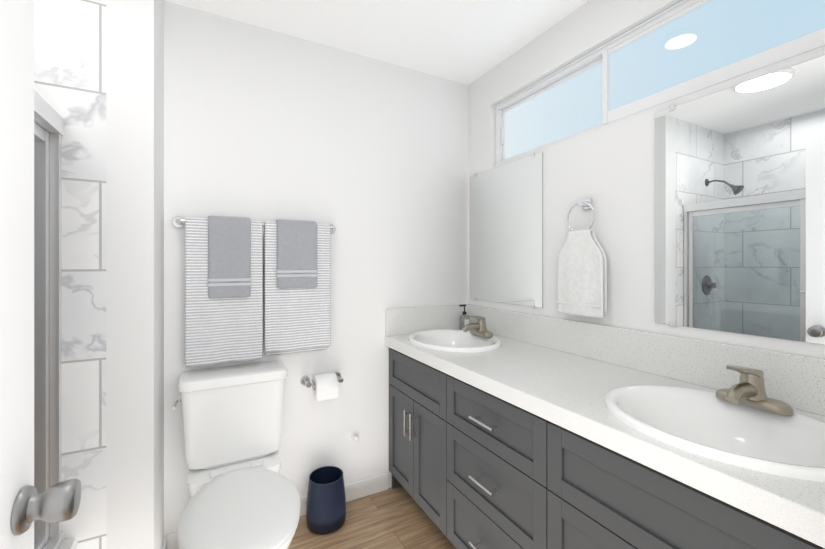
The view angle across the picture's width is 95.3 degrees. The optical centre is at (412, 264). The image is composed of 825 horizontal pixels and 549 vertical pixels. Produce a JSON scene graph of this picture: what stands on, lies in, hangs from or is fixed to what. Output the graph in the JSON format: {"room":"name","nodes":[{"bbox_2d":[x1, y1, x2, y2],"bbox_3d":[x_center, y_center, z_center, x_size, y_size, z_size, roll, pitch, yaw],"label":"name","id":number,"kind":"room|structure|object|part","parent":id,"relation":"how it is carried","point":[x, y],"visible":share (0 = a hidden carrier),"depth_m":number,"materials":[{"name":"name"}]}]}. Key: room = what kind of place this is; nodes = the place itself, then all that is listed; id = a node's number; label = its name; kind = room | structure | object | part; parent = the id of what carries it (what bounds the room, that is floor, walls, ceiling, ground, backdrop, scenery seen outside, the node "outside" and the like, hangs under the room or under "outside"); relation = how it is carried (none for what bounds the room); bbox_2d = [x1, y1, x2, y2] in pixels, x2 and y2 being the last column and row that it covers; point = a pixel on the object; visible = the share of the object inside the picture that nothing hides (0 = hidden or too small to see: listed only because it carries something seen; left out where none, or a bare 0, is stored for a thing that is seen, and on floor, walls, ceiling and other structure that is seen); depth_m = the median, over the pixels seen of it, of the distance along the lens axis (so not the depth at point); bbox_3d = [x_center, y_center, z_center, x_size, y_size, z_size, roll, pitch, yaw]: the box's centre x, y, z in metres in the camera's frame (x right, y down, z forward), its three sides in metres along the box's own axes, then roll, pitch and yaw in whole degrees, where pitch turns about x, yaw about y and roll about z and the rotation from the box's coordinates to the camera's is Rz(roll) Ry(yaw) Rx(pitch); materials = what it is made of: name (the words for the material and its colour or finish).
{"room":"bathroom","nodes":[
{"label":"bathroom","id":0,"kind":"room"},
{"bbox_2d":[0,0,33,548],"bbox_3d":[-0.475,0.248,0.282,0.036,2.020,0.806,0,0,-28],"label":"entry door","id":1,"kind":"structure","parent":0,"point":[16,246],"depth_m":0.58,"materials":[{"name":"white wood"}]},
{"bbox_2d":[11,478,80,534],"bbox_3d":[-0.644,0.390,0.599,0.176,0.070,0.092,0,0,-28],"label":"door knob","id":2,"kind":"object","parent":1,"relation":"attached to","point":[58,502],"depth_m":0.60,"materials":[{"name":"silver metal"}]},
{"bbox_2d":[34,0,105,548],"bbox_3d":[-1.412,0.060,1.138,0.786,2.420,0.100,0,0,-28],"label":"tiled wall","id":3,"kind":"structure","parent":0,"point":[70,62],"depth_m":1.25,"materials":[{"name":"tile"}]},
{"bbox_2d":[106,0,163,548],"bbox_3d":[-1.089,0.060,1.509,0.134,2.420,0.450,0,0,-28],"label":"wall","id":4,"kind":"structure","parent":0,"point":[134,274],"depth_m":1.32,"materials":[{"name":"white paint"}]},
{"bbox_2d":[164,1,467,535],"bbox_3d":[-0.337,0.060,2.100,1.750,2.420,0.120,0,0,-28],"label":"wall","id":5,"kind":"structure","parent":0,"point":[367,157],"depth_m":1.97,"materials":[{"name":"white paint"}]},
{"bbox_2d":[172,216,335,366],"bbox_3d":[-0.707,0.109,1.774,0.732,0.654,0.103,0,0,-28],"label":"towel bar","id":6,"kind":"object","parent":5,"relation":"attached to","point":[223,289],"visible":1,"depth_m":1.72,"materials":[{"name":"white fabric"}]},
{"bbox_3d":[-0.713,-0.188,1.785,0.732,0.052,0.079,0,0,-28],"label":"rail","id":7,"kind":"part","parent":6,"relation":"part of","materials":[{"name":"silver metal"}]},
{"bbox_2d":[162,472,387,548],"bbox_3d":[-0.585,1.222,1.705,1.189,0.095,0.342,0,0,-28],"label":"baseboard","id":8,"kind":"structure","parent":5,"relation":"attached to","point":[358,489],"depth_m":2.04,"materials":[{"name":"white wood"}]},
{"bbox_2d":[300,372,343,400],"bbox_3d":[-0.446,0.604,1.899,0.212,0.112,0.129,0,0,-28],"label":"paper holder","id":9,"kind":"object","parent":5,"relation":"attached to","point":[325,386],"visible":1,"depth_m":1.85,"materials":[{"name":"white paper"}]},
{"bbox_2d":[351,433,358,440],"bbox_3d":[-0.306,0.935,2.031,0.042,0.041,0.030,0,0,-28],"label":"door stop","id":10,"kind":"object","parent":5,"relation":"attached to","point":[354,436],"visible":0.96,"depth_m":2.03,"materials":[{"name":"white plastic"}]},
{"bbox_2d":[386,304,468,335],"bbox_3d":[0.097,0.325,2.250,0.558,0.150,0.020,0,0,-28],"label":"backsplash","id":11,"kind":"structure","parent":5,"relation":"attached to","point":[399,319],"depth_m":2.23,"materials":[{"name":"white stone"}]},
{"bbox_2d":[288,486,455,548],"bbox_3d":[-0.200,1.295,0.744,2.790,0.050,2.640,0,0,-28],"label":"floor","id":12,"kind":"structure","parent":0,"point":[395,518],"depth_m":1.80,"materials":[{"name":"wood"}]},
{"bbox_2d":[34,90,77,548],"bbox_3d":[-1.065,0.271,0.417,0.712,1.994,1.496,0,0,-28],"label":"shower door frame","id":13,"kind":"structure","parent":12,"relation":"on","point":[48,126],"depth_m":1.18,"materials":[{"name":"silver metal"}]},
{"bbox_2d":[173,361,300,548],"bbox_3d":[-0.656,0.868,1.409,0.440,0.805,0.796,0,0,-28],"label":"toilet","id":14,"kind":"object","parent":12,"relation":"on","point":[244,493],"visible":1,"depth_m":1.51,"materials":[{"name":"white ceramic"}]},
{"bbox_3d":[-0.947,0.555,1.515,0.027,0.032,0.086,0,0,-28],"label":"handle","id":15,"kind":"part","parent":14,"relation":"part of","materials":[{"name":"silver metal"}]},
{"bbox_3d":[-0.785,0.652,1.665,0.426,0.375,0.216,0,0,-28],"label":"tank","id":16,"kind":"part","parent":14,"relation":"part of","materials":[{"name":"white ceramic"}]},
{"bbox_3d":[-0.595,0.845,1.311,0.378,0.051,0.567,0,0,-28],"label":"seat","id":17,"kind":"part","parent":14,"relation":"part of","materials":[{"name":"white plastic"}]},
{"bbox_2d":[306,466,345,534],"bbox_3d":[-0.424,1.151,1.849,0.192,0.236,0.192,0,0,-28],"label":"waste bin","id":18,"kind":"object","parent":12,"relation":"on","point":[326,507],"visible":1,"depth_m":1.78,"materials":[{"name":"blue plastic"}]},
{"bbox_2d":[385,344,824,548],"bbox_3d":[0.522,0.862,1.458,0.596,0.815,1.818,0,0,-28],"label":"bathroom vanity","id":19,"kind":"object","parent":12,"relation":"on","point":[508,429],"depth_m":1.19,"materials":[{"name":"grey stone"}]},
{"bbox_2d":[385,336,824,539],"bbox_3d":[0.531,0.427,1.457,0.581,0.055,1.828,0,0,-28],"label":"countertop","id":20,"kind":"structure","parent":19,"relation":"on","point":[540,379],"depth_m":1.13,"materials":[{"name":"white stone"}]},
{"bbox_2d":[393,324,524,355],"bbox_3d":[0.216,0.468,1.982,0.456,0.175,0.537,0,0,-28],"label":"sink","id":21,"kind":"object","parent":20,"relation":"in","point":[443,341],"depth_m":2.09,"materials":[{"name":"white ceramic"}]},
{"bbox_2d":[459,314,469,331],"bbox_3d":[0.318,0.352,2.296,0.048,0.095,0.048,0,0,-28],"label":"soap bottle","id":22,"kind":"object","parent":20,"relation":"on","point":[467,321],"depth_m":2.28,"materials":[{"name":"clear glass"}]},
{"bbox_2d":[461,312,496,335],"bbox_3d":[0.337,0.326,2.047,0.160,0.114,0.165,0,0,-28],"label":"faucet","id":23,"kind":"object","parent":20,"relation":"on","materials":[{"name":"beige metal"}]},
{"bbox_2d":[565,372,824,503],"bbox_3d":[0.771,0.468,0.946,0.456,0.175,0.536,0,0,-28],"label":"sink","id":24,"kind":"object","parent":20,"relation":"in","point":[786,450],"depth_m":1.01,"materials":[{"name":"white ceramic"}]},
{"bbox_2d":[709,360,800,411],"bbox_3d":[0.893,0.326,1.011,0.160,0.114,0.164,0,0,-28],"label":"faucet","id":25,"kind":"object","parent":20,"relation":"on","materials":[{"name":"beige metal"}]},
{"bbox_2d":[164,0,588,84],"bbox_3d":[-0.200,-1.175,0.744,2.790,0.050,2.640,0,0,-28],"label":"ceiling","id":26,"kind":"structure","parent":0,"point":[467,42],"depth_m":1.80,"materials":[{"name":"white paint"}]},
{"bbox_2d":[468,0,824,358],"bbox_3d":[0.948,0.060,1.427,0.120,2.420,2.520,0,0,-28],"label":"wall","id":27,"kind":"structure","parent":0,"point":[609,171],"depth_m":1.58,"materials":[{"name":"white paint"}]},
{"bbox_2d":[470,152,542,307],"bbox_3d":[0.502,-0.174,2.119,0.009,0.784,0.590,0,0,-28],"label":"mirror","id":28,"kind":"object","parent":27,"relation":"attached to","point":[506,233],"visible":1,"depth_m":2.07,"materials":[{"name":"clear glass"}]},
{"bbox_2d":[556,198,606,317],"bbox_3d":[0.736,-0.035,1.626,0.064,0.504,0.232,0,0,-28],"label":"towel ring","id":29,"kind":"object","parent":27,"relation":"attached to","point":[582,275],"visible":1,"depth_m":1.59,"materials":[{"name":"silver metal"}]},
{"bbox_2d":[469,304,824,411],"bbox_3d":[0.778,0.325,1.590,0.019,0.150,1.828,0,0,-28],"label":"backsplash","id":30,"kind":"structure","parent":27,"relation":"attached to","point":[801,378],"depth_m":1.35,"materials":[{"name":"white stone"}]},
{"bbox_2d":[494,0,824,165],"bbox_3d":[0.851,-0.758,1.611,0.077,0.363,1.431,0,0,-28],"label":"transom","id":31,"kind":"object","parent":27,"relation":"in","point":[681,50],"visible":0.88,"depth_m":1.42,"materials":[{"name":"white glass"}]},
{"bbox_2d":[655,55,824,343],"bbox_3d":[1.110,-0.174,0.987,0.009,0.784,0.910,0,0,-28],"label":"mirror","id":32,"kind":"object","parent":27,"relation":"attached to","point":[740,208],"visible":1,"depth_m":1.15,"materials":[{"name":"clear glass"}]}
]}

